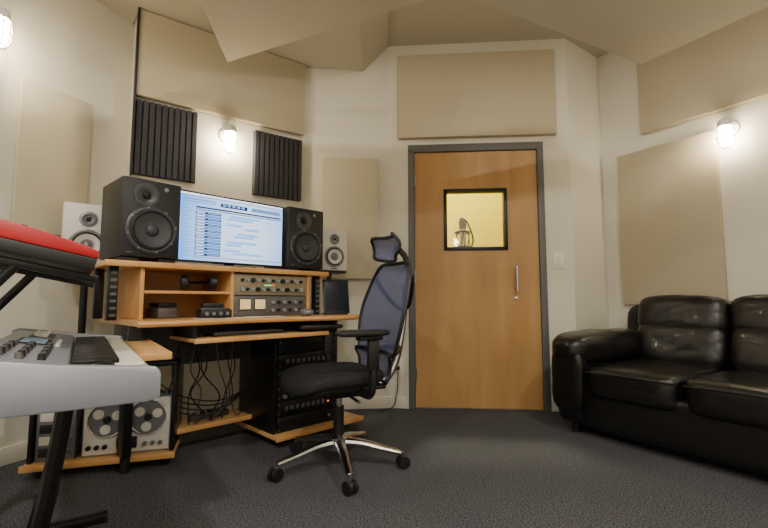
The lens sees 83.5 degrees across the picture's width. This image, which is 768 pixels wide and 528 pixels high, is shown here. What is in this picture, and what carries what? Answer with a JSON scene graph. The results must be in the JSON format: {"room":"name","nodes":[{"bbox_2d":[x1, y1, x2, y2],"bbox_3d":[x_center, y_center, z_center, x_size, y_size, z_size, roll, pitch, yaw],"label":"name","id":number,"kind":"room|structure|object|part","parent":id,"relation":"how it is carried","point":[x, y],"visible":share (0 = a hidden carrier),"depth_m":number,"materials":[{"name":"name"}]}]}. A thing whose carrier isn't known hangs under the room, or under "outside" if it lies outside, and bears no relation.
{"room":"studio","nodes":[
{"label":"studio","id":0,"kind":"room"},
{"bbox_2d":[0,0,11,147],"bbox_3d":[-2.070,-0.628,0.231,0.120,2.950,3.951,0,-5,1],"label":"wall","id":1,"kind":"structure","parent":0,"point":[7,4],"depth_m":2.22,"materials":[{"name":"paint"}]},
{"bbox_2d":[0,6,13,49],"bbox_3d":[-1.901,-1.156,2.104,0.143,0.208,0.110,0,-5,1],"label":"wall lamp","id":2,"kind":"object","parent":1,"relation":"attached to","point":[5,16],"visible":1,"depth_m":2.10,"materials":[{"name":"white glass"}]},
{"bbox_2d":[0,16,9,45],"bbox_3d":[-1.883,-1.136,2.102,0.076,0.133,0.076,0,-5,1],"label":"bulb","id":3,"kind":"object","parent":2,"relation":"on","point":[4,20],"depth_m":2.10,"materials":[{"name":"white glass"}]},
{"bbox_2d":[0,0,133,447],"bbox_3d":[-1.901,-0.429,2.547,0.120,2.950,0.706,-2,-5,21],"label":"wall","id":4,"kind":"structure","parent":0,"point":[82,50],"depth_m":2.52,"materials":[{"name":"paint"}]},
{"bbox_2d":[0,441,27,466],"bbox_3d":[-1.839,0.994,2.402,0.013,0.090,0.706,-2,-5,21],"label":"baseboard","id":5,"kind":"structure","parent":4,"relation":"attached to","point":[16,452],"depth_m":2.21,"materials":[{"name":"paint"}]},
{"bbox_2d":[10,76,92,235],"bbox_3d":[-1.867,-0.579,2.437,0.029,0.830,0.380,-2,-5,21],"label":"acoustic panel","id":6,"kind":"object","parent":4,"relation":"attached to","point":[52,158],"visible":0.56,"depth_m":2.39,"materials":[{"name":"fabric"}]},
{"bbox_2d":[126,17,136,175],"bbox_3d":[-1.616,-0.405,2.823,0.120,2.950,0.182,4,-6,-39],"label":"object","id":7,"kind":"object","parent":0,"point":[135,22],"depth_m":2.88,"materials":[{"name":"white paint"}]},
{"bbox_2d":[131,97,302,414],"bbox_3d":[-1.162,-0.381,3.103,1.172,2.950,0.120,3,-6,-35],"label":"wall","id":8,"kind":"structure","parent":0,"point":[218,172],"depth_m":3.02,"materials":[{"name":"paint"}]},
{"bbox_2d":[129,7,140,175],"bbox_3d":[-1.591,-1.107,2.747,0.012,1.095,0.060,3,-6,-35],"label":"trim","id":9,"kind":"structure","parent":8,"relation":"attached to","point":[139,8],"depth_m":2.73,"materials":[{"name":"black plastic"}]},
{"bbox_2d":[132,99,197,183],"bbox_3d":[-1.436,-0.803,2.841,0.370,0.485,0.044,3,-6,-35],"label":"foam","id":10,"kind":"object","parent":8,"relation":"attached to","point":[165,137],"visible":0.99,"depth_m":2.82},
{"bbox_2d":[182,407,238,418],"bbox_3d":[-1.123,1.039,2.927,1.172,0.090,0.012,3,-6,-35],"label":"baseboard","id":11,"kind":"structure","parent":8,"relation":"attached to","point":[237,408],"depth_m":2.85,"materials":[{"name":"paint"}]},
{"bbox_2d":[136,9,305,135],"bbox_3d":[-1.115,-1.337,3.113,1.165,0.575,0.049,3,-6,-35],"label":"acoustic panel","id":12,"kind":"object","parent":8,"relation":"attached to","point":[182,65],"visible":0.86,"depth_m":3.02,"materials":[{"name":"fabric"}]},
{"bbox_2d":[219,124,237,153],"bbox_3d":[-1.090,-0.875,3.033,0.110,0.208,0.143,3,-6,-35],"label":"wall lamp","id":13,"kind":"object","parent":8,"relation":"attached to","point":[227,135],"visible":1,"depth_m":2.99,"materials":[{"name":"white glass"}]},
{"bbox_2d":[224,131,234,150],"bbox_3d":[-1.079,-0.857,3.018,0.076,0.133,0.076,3,-6,-35],"label":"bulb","id":14,"kind":"object","parent":13,"relation":"on","point":[229,141],"depth_m":2.99,"materials":[{"name":"white glass"}]},
{"bbox_2d":[252,130,301,201],"bbox_3d":[-0.809,-0.742,3.284,0.380,0.480,0.044,3,-6,-35],"label":"foam","id":15,"kind":"object","parent":8,"relation":"attached to","point":[277,160],"visible":1,"depth_m":3.26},
{"bbox_2d":[97,0,387,70],"bbox_3d":[-0.985,-1.803,2.425,2.030,0.228,2.325,0,-5,0],"label":"ceiling soffit","id":16,"kind":"structure","parent":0,"point":[353,46],"depth_m":3.16,"materials":[{"name":"beige paint"}]},
{"bbox_2d":[200,0,423,61],"bbox_3d":[0.065,-1.562,1.811,2.125,0.817,1.854,0,-5,0],"label":"ceiling panel","id":17,"kind":"object","parent":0,"point":[242,28],"depth_m":2.36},
{"bbox_2d":[302,47,387,396],"bbox_3d":[-0.317,-0.348,3.492,0.685,2.950,0.120,1,-5,-7],"label":"wall","id":18,"kind":"structure","parent":0,"point":[346,111],"depth_m":3.49,"materials":[{"name":"paint"}]},
{"bbox_2d":[321,157,377,278],"bbox_3d":[-0.270,-0.365,3.413,0.440,0.970,0.049,1,-5,-7],"label":"acoustic panel","id":19,"kind":"object","parent":18,"relation":"attached to","point":[349,185],"visible":0.76,"depth_m":3.40,"materials":[{"name":"fabric"}]},
{"bbox_2d":[342,396,387,408],"bbox_3d":[-0.309,1.071,3.304,0.685,0.090,0.013,1,-5,-7],"label":"baseboard","id":20,"kind":"structure","parent":18,"relation":"attached to","point":[376,402],"depth_m":3.32,"materials":[{"name":"paint"}]},
{"bbox_2d":[0,408,767,527],"bbox_3d":[0.650,1.014,1.519,5.900,0.100,7.200,0,-5,0],"label":"floor","id":21,"kind":"structure","parent":0,"point":[468,468],"depth_m":1.96,"materials":[{"name":"grey carpet"}]},
{"bbox_2d":[0,256,107,527],"bbox_3d":[-1.094,0.450,1.337,0.500,0.988,0.542,3,-6,-35],"label":"keyboard stand","id":22,"kind":"object","parent":21,"relation":"on","point":[41,514],"visible":0.73,"depth_m":1.16,"materials":[{"name":"black metal"}]},
{"bbox_2d":[0,219,98,273],"bbox_3d":[-1.177,-0.031,1.479,0.309,0.142,0.860,3,-6,-35],"label":"keyboard","id":23,"kind":"object","parent":22,"relation":"on","point":[17,241],"visible":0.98,"depth_m":1.15,"materials":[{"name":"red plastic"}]},
{"bbox_2d":[0,328,160,418],"bbox_3d":[-0.985,0.281,1.336,0.374,0.120,1.120,3,-6,-35],"label":"synthesizer","id":24,"kind":"object","parent":22,"relation":"on","point":[42,371],"visible":1,"depth_m":0.93,"materials":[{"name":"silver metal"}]},
{"bbox_3d":[-1.056,0.235,1.315,0.110,0.030,0.899,3,-6,-35],"label":"control panel","id":25,"kind":"part","parent":24,"relation":"part of","materials":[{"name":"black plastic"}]},
{"bbox_2d":[18,358,183,477],"bbox_3d":[-1.415,0.765,2.240,0.650,0.518,0.336,2,-5,-18],"label":"base cabinet","id":26,"kind":"object","parent":21,"relation":"on","point":[165,455],"visible":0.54,"depth_m":2.13,"materials":[{"name":"brown wood"}]},
{"bbox_2d":[34,409,83,461],"bbox_3d":[-1.604,0.822,2.152,0.160,0.250,0.214,2,-5,-18],"label":"electronics","id":27,"kind":"object","parent":26,"relation":"in","point":[44,421],"visible":0.34,"depth_m":2.06,"materials":[{"name":"silver metal"}]},
{"bbox_2d":[77,270,106,332],"bbox_3d":[-1.624,0.265,2.317,0.200,0.489,0.180,4,-6,-36],"label":"speaker stand","id":28,"kind":"object","parent":26,"relation":"on","point":[83,297],"visible":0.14,"depth_m":2.31,"materials":[{"name":"black metal"}]},
{"bbox_2d":[61,202,101,261],"bbox_3d":[-1.617,-0.148,2.342,0.223,0.335,0.204,4,-6,-36],"label":"speaker","id":29,"kind":"object","parent":28,"relation":"on","point":[81,223],"visible":0.54,"depth_m":2.26},
{"bbox_2d":[81,389,171,456],"bbox_3d":[-1.309,0.817,2.232,0.390,0.269,0.206,2,-5,-18],"label":"recorder","id":30,"kind":"object","parent":26,"relation":"in","point":[151,424],"visible":0.75,"depth_m":2.16,"materials":[{"name":"silver metal"}]},
{"bbox_2d":[91,259,362,473],"bbox_3d":[-0.638,0.521,2.295,1.161,1.013,1.536,-5,-7,45],"label":"desk","id":31,"kind":"object","parent":21,"relation":"on","point":[131,286],"depth_m":2.37,"materials":[{"name":"brown wood"}]},
{"bbox_2d":[102,256,174,262],"bbox_3d":[-1.204,-0.011,2.110,0.275,0.016,0.240,-4,-7,42],"label":"pad","id":32,"kind":"object","parent":31,"relation":"on","point":[121,257],"visible":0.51,"depth_m":1.99,"materials":[{"name":"black rubber"}]},
{"bbox_2d":[99,176,180,260],"bbox_3d":[-1.199,-0.204,2.123,0.328,0.370,0.260,-4,-7,42],"label":"monitor speaker","id":33,"kind":"object","parent":32,"relation":"on","point":[140,218],"visible":1,"depth_m":2.01},
{"bbox_2d":[147,303,177,317],"bbox_3d":[-1.135,0.237,2.204,0.140,0.075,0.100,-4,-6,40],"label":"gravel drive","id":34,"kind":"object","parent":31,"relation":"on","point":[159,312],"visible":1,"depth_m":2.16,"materials":[{"name":"black plastic"}]},
{"bbox_3d":[-1.036,0.448,2.478,0.760,0.230,0.010,5,-7,-45],"label":"modesty panel","id":35,"kind":"part","parent":31,"relation":"part of","materials":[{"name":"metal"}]},
{"bbox_2d":[180,275,216,289],"bbox_3d":[-0.986,0.100,2.277,0.174,0.078,0.177,3,-6,-30],"label":"headphones","id":36,"kind":"object","parent":31,"relation":"on","point":[184,281],"visible":1,"depth_m":2.23,"materials":[{"name":"black plastic"}]},
{"bbox_2d":[160,340,250,424],"bbox_3d":[-1.019,0.658,2.430,0.063,0.478,0.548,-5,-7,45],"label":"cable bundle","id":37,"kind":"object","parent":31,"relation":"on","point":[232,397],"visible":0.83,"depth_m":2.44,"materials":[{"name":"black plastic"}]},
{"bbox_3d":[-1.039,0.890,2.557,0.040,0.045,0.240,-4,-6,40],"label":"power strip","id":38,"kind":"part","parent":31,"relation":"part of","materials":[{"name":"black plastic"}]},
{"bbox_2d":[94,259,328,319],"bbox_3d":[-0.932,0.162,2.447,1.230,0.271,0.415,5,-7,-45],"label":"shelf","id":39,"kind":"object","parent":31,"relation":"attached to","point":[131,286],"depth_m":2.30,"materials":[{"name":"brown wood"}]},
{"bbox_2d":[196,303,231,317],"bbox_3d":[-0.854,0.233,2.165,0.150,0.071,0.112,4,-6,-38],"label":"audio interface","id":40,"kind":"object","parent":31,"relation":"on","point":[206,310],"visible":1,"depth_m":2.13,"materials":[{"name":"black plastic"}]},
{"bbox_2d":[175,189,283,267],"bbox_3d":[-0.870,-0.171,2.435,0.622,0.390,0.180,5,-7,-45],"label":"computer monitor","id":41,"kind":"object","parent":31,"relation":"on","point":[214,229],"visible":0.8,"depth_m":2.37,"materials":[{"name":"black plastic"}]},
{"bbox_2d":[197,316,283,318],"bbox_3d":[-0.745,0.279,2.245,0.130,0.002,0.511,-4,-7,41],"label":"loose papers","id":42,"kind":"object","parent":31,"relation":"on","point":[246,316],"visible":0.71,"depth_m":2.23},
{"bbox_2d":[203,328,285,336],"bbox_3d":[-0.725,0.358,2.258,0.130,0.018,0.400,-5,-7,45],"label":"keyboard","id":43,"kind":"object","parent":31,"relation":"on","point":[271,330],"visible":1,"depth_m":2.19,"materials":[{"name":"black plastic"}]},
{"bbox_2d":[170,321,328,343],"bbox_3d":[-0.695,0.348,2.300,0.750,0.085,0.335,5,-7,-45],"label":"keyboard tray","id":44,"kind":"object","parent":31,"relation":"on","point":[184,333],"depth_m":2.11,"materials":[{"name":"brown wood"}]},
{"bbox_2d":[233,296,305,316],"bbox_3d":[-0.727,0.250,2.561,0.264,0.112,0.468,-5,-7,45],"label":"rack preamplifier","id":45,"kind":"object","parent":31,"relation":"on","point":[244,306],"visible":0.91,"depth_m":2.46,"materials":[{"name":"black metal"}]},
{"bbox_2d":[234,274,306,295],"bbox_3d":[-0.727,0.131,2.571,0.264,0.115,0.468,-5,-7,45],"label":"rack preamplifier","id":46,"kind":"object","parent":45,"relation":"on","point":[244,284],"visible":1,"depth_m":2.47,"materials":[{"name":"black metal"}]},
{"bbox_2d":[177,409,362,442],"bbox_3d":[-0.788,0.958,2.558,1.325,0.096,0.525,5,-7,-45],"label":"shelf","id":47,"kind":"object","parent":31,"relation":"attached to","point":[261,424],"depth_m":2.52,"materials":[{"name":"brown wood"}]},
{"bbox_2d":[283,268,319,271],"bbox_3d":[-0.590,0.047,2.792,0.240,0.016,0.275,4,-7,-42],"label":"pad","id":48,"kind":"object","parent":31,"relation":"on","point":[283,268],"visible":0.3,"depth_m":2.66,"materials":[{"name":"black rubber"}]},
{"bbox_2d":[264,206,322,269],"bbox_3d":[-0.586,-0.151,2.804,0.260,0.380,0.328,4,-7,-42],"label":"monitor speaker","id":49,"kind":"object","parent":48,"relation":"on","point":[302,228],"visible":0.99,"depth_m":2.67},
{"bbox_2d":[276,406,332,433],"bbox_3d":[-0.583,0.948,2.719,0.416,0.085,0.360,5,-7,-45],"label":"rack panel","id":50,"kind":"object","parent":31,"relation":"in","point":[308,418],"visible":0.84,"depth_m":2.58,"materials":[{"name":"black metal"}]},
{"bbox_2d":[276,395,334,417],"bbox_3d":[-0.586,0.860,2.728,0.416,0.085,0.354,5,-7,-45],"label":"rack unit","id":51,"kind":"object","parent":50,"relation":"on","point":[308,403],"visible":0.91,"depth_m":2.57,"materials":[{"name":"black metal"}]},
{"bbox_2d":[277,386,314,401],"bbox_3d":[-0.582,0.771,2.732,0.364,0.085,0.416,-5,-7,45],"label":"rack unit","id":52,"kind":"object","parent":51,"relation":"on","point":[282,395],"visible":0.13,"depth_m":2.49,"materials":[{"name":"black metal"}]},
{"bbox_3d":[-0.583,0.682,2.741,0.416,0.085,0.360,5,-7,-45],"label":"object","id":53,"kind":"object","parent":52,"relation":"on","visible":0},
{"bbox_2d":[277,350,334,369],"bbox_3d":[-0.586,0.594,2.751,0.416,0.085,0.354,5,-7,-45],"label":"rack unit","id":54,"kind":"object","parent":53,"relation":"on","point":[284,361],"visible":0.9,"depth_m":2.59,"materials":[{"name":"black metal"}]},
{"bbox_2d":[278,335,334,354],"bbox_3d":[-0.583,0.505,2.756,0.416,0.085,0.360,5,-7,-45],"label":"rack panel","id":55,"kind":"object","parent":54,"relation":"on","point":[308,343],"visible":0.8,"depth_m":2.60,"materials":[{"name":"black metal"}]},
{"bbox_2d":[299,308,313,315],"bbox_3d":[-0.438,0.273,2.432,0.072,0.045,0.110,3,-6,-30],"label":"computer mouse","id":56,"kind":"object","parent":31,"relation":"on","point":[303,312],"visible":0.97,"depth_m":2.39,"materials":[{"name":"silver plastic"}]},
{"bbox_2d":[322,280,349,314],"bbox_3d":[-0.321,0.216,2.813,0.170,0.225,0.140,2,-5,-20],"label":"controller","id":57,"kind":"object","parent":31,"relation":"on","point":[335,292],"visible":0.99,"depth_m":2.77,"materials":[{"name":"black plastic"}]},
{"bbox_2d":[320,271,345,279],"bbox_3d":[-0.402,0.576,3.110,0.200,1.043,0.180,3,-6,-28],"label":"speaker stand","id":58,"kind":"object","parent":21,"relation":"on","point":[329,277],"visible":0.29,"depth_m":3.12,"materials":[{"name":"black metal"}]},
{"bbox_2d":[320,228,346,270],"bbox_3d":[-0.396,-0.096,3.157,0.200,0.300,0.204,3,-6,-28],"label":"speaker","id":59,"kind":"object","parent":58,"relation":"on","point":[334,241],"visible":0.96,"depth_m":3.08},
{"bbox_2d":[267,232,413,496],"bbox_3d":[-0.189,0.423,2.213,0.693,1.196,0.697,0,-5,3],"label":"office chair","id":60,"kind":"object","parent":21,"relation":"on","point":[328,380],"visible":0.99,"depth_m":2.17,"materials":[{"name":"fabric"}]},
{"bbox_3d":[-0.265,0.580,2.180,0.470,0.105,0.490,3,-6,-28],"label":"seat","id":61,"kind":"part","parent":60,"relation":"part of","materials":[{"name":"black fabric"}]},
{"bbox_3d":[-0.010,0.255,2.348,0.462,0.840,0.327,-3,-6,34],"label":"frame","id":62,"kind":"part","parent":60,"relation":"part of","materials":[{"name":"black plastic"}]},
{"bbox_2d":[455,217,473,246],"bbox_3d":[0.740,0.364,3.983,0.260,1.615,0.260,0,-5,0],"label":"microphone","id":63,"kind":"object","parent":21,"relation":"on","point":[463,222],"visible":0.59,"depth_m":4.01,"materials":[{"name":"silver metal"}]},
{"bbox_2d":[416,407,543,410],"bbox_3d":[0.733,1.117,3.353,1.020,0.006,0.120,0,-5,4],"label":"threshold","id":64,"kind":"object","parent":21,"relation":"on","point":[416,407],"visible":0.36,"depth_m":3.30,"materials":[{"name":"metal"}]},
{"bbox_2d":[552,294,767,476],"bbox_3d":[2.028,0.586,2.221,1.021,0.871,2.075,3,-6,-33],"label":"leather sofa","id":65,"kind":"object","parent":21,"relation":"on","point":[687,375],"visible":1,"depth_m":2.47,"materials":[{"name":"black leather"}]},
{"bbox_2d":[447,193,502,246],"bbox_3d":[0.825,-0.212,5.077,2.150,2.950,0.080,0,-5,0],"label":"wall","id":66,"kind":"structure","parent":0,"point":[483,212],"depth_m":5.07,"materials":[{"name":"yellow paint"}]},
{"bbox_2d":[388,39,575,396],"bbox_3d":[0.755,-0.349,3.477,1.444,2.950,0.120,0,-5,4],"label":"wall","id":67,"kind":"structure","parent":0,"point":[563,312],"depth_m":3.45,"materials":[{"name":"white paint"}]},
{"bbox_2d":[377,357,402,411],"bbox_3d":[0.046,0.918,3.285,0.188,0.384,0.152,0,-5,4],"label":"wall outlet","id":68,"kind":"object","parent":67,"relation":"attached to","point":[399,369],"depth_m":3.33,"materials":[{"name":"white plastic"}]},
{"bbox_2d":[388,396,405,408],"bbox_3d":[0.099,1.074,3.339,0.140,0.090,0.012,0,-5,4],"label":"baseboard","id":69,"kind":"structure","parent":67,"relation":"attached to","point":[400,400],"depth_m":3.33,"materials":[{"name":"paint"}]},
{"bbox_2d":[414,174,416,382],"bbox_3d":[0.248,0.096,3.405,0.016,1.650,0.016,0,-5,4],"label":"hinges","id":70,"kind":"object","parent":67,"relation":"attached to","point":[414,174],"visible":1,"depth_m":3.40,"materials":[{"name":"metal"}]},
{"bbox_2d":[398,49,556,139],"bbox_3d":[0.741,-1.368,3.480,1.250,0.700,0.050,0,-5,4],"label":"acoustic panel","id":71,"kind":"object","parent":67,"relation":"attached to","point":[498,93],"visible":1,"depth_m":3.46,"materials":[{"name":"fabric"}]},
{"bbox_2d":[414,150,543,409],"bbox_3d":[0.730,0.103,3.405,0.970,2.024,0.060,0,-5,4],"label":"door leaf","id":72,"kind":"structure","parent":67,"relation":"in","point":[477,345],"depth_m":3.36,"materials":[{"name":"brown wood"}]},
{"bbox_2d":[443,188,518,299],"bbox_3d":[0.758,-0.160,3.393,0.566,0.886,0.114,0,-5,4],"label":"window","id":73,"kind":"structure","parent":72,"relation":"attached to","point":[503,191],"depth_m":3.41,"materials":[{"name":"black metal"}]},
{"bbox_3d":[1.024,0.146,3.319,0.028,0.264,0.059,0,-5,4],"label":"pull handle","id":74,"kind":"part","parent":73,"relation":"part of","materials":[{"name":"metal"}]},
{"bbox_2d":[405,139,554,411],"bbox_3d":[0.732,0.068,3.431,1.120,2.110,0.145,0,-5,4],"label":"door frame","id":75,"kind":"structure","parent":67,"relation":"attached to","point":[540,147],"depth_m":3.37,"materials":[{"name":"paint"}]},
{"bbox_2d":[553,253,563,268],"bbox_3d":[1.356,-0.025,3.336,0.080,0.124,0.012,0,-5,4],"label":"light switch","id":76,"kind":"object","parent":67,"relation":"attached to","point":[558,258],"visible":1,"depth_m":3.33,"materials":[{"name":"white plastic"}]},
{"bbox_2d":[388,0,608,57],"bbox_3d":[0.650,-2.025,1.780,5.900,0.100,7.200,0,-5,0],"label":"ceiling","id":77,"kind":"structure","parent":0,"point":[426,22],"depth_m":3.33,"materials":[{"name":"paint"}]},
{"bbox_2d":[565,39,608,330],"bbox_3d":[1.636,-0.343,3.551,0.488,2.950,0.120,3,-6,-35],"label":"wall","id":78,"kind":"structure","parent":0,"point":[586,175],"depth_m":3.52,"materials":[{"name":"paint"}]},
{"bbox_2d":[477,0,767,63],"bbox_3d":[1.131,-1.586,1.934,2.267,0.747,1.236,0,-5,0],"label":"ceiling panel","id":79,"kind":"object","parent":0,"point":[638,31],"depth_m":2.20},
{"bbox_2d":[597,52,767,328],"bbox_3d":[2.660,-0.430,2.539,0.121,2.950,2.718,3,-6,-33],"label":"wall","id":80,"kind":"structure","parent":0,"point":[743,166],"depth_m":2.96,"materials":[{"name":"paint"}]},
{"bbox_2d":[617,130,727,304],"bbox_3d":[2.115,-0.302,3.213,0.049,1.210,0.680,3,-6,-33],"label":"acoustic panel","id":81,"kind":"object","parent":80,"relation":"attached to","point":[671,214],"visible":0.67,"depth_m":3.16,"materials":[{"name":"fabric"}]},
{"bbox_2d":[636,7,767,134],"bbox_3d":[2.404,-1.386,2.859,0.049,0.630,1.360,3,-6,-33],"label":"acoustic panel","id":82,"kind":"object","parent":80,"relation":"attached to","point":[724,68],"visible":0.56,"depth_m":3.02,"materials":[{"name":"fabric"}]},
{"bbox_2d":[715,118,739,148],"bbox_3d":[2.299,-0.872,2.891,0.143,0.208,0.110,3,-6,-33],"label":"wall lamp","id":83,"kind":"object","parent":80,"relation":"attached to","point":[726,129],"visible":1,"depth_m":2.86,"materials":[{"name":"white glass"}]},
{"bbox_2d":[718,125,732,146],"bbox_3d":[2.284,-0.854,2.880,0.076,0.133,0.076,3,-6,-33],"label":"bulb","id":84,"kind":"object","parent":83,"relation":"on","point":[725,134],"depth_m":2.85,"materials":[{"name":"beige glass"}]}
]}

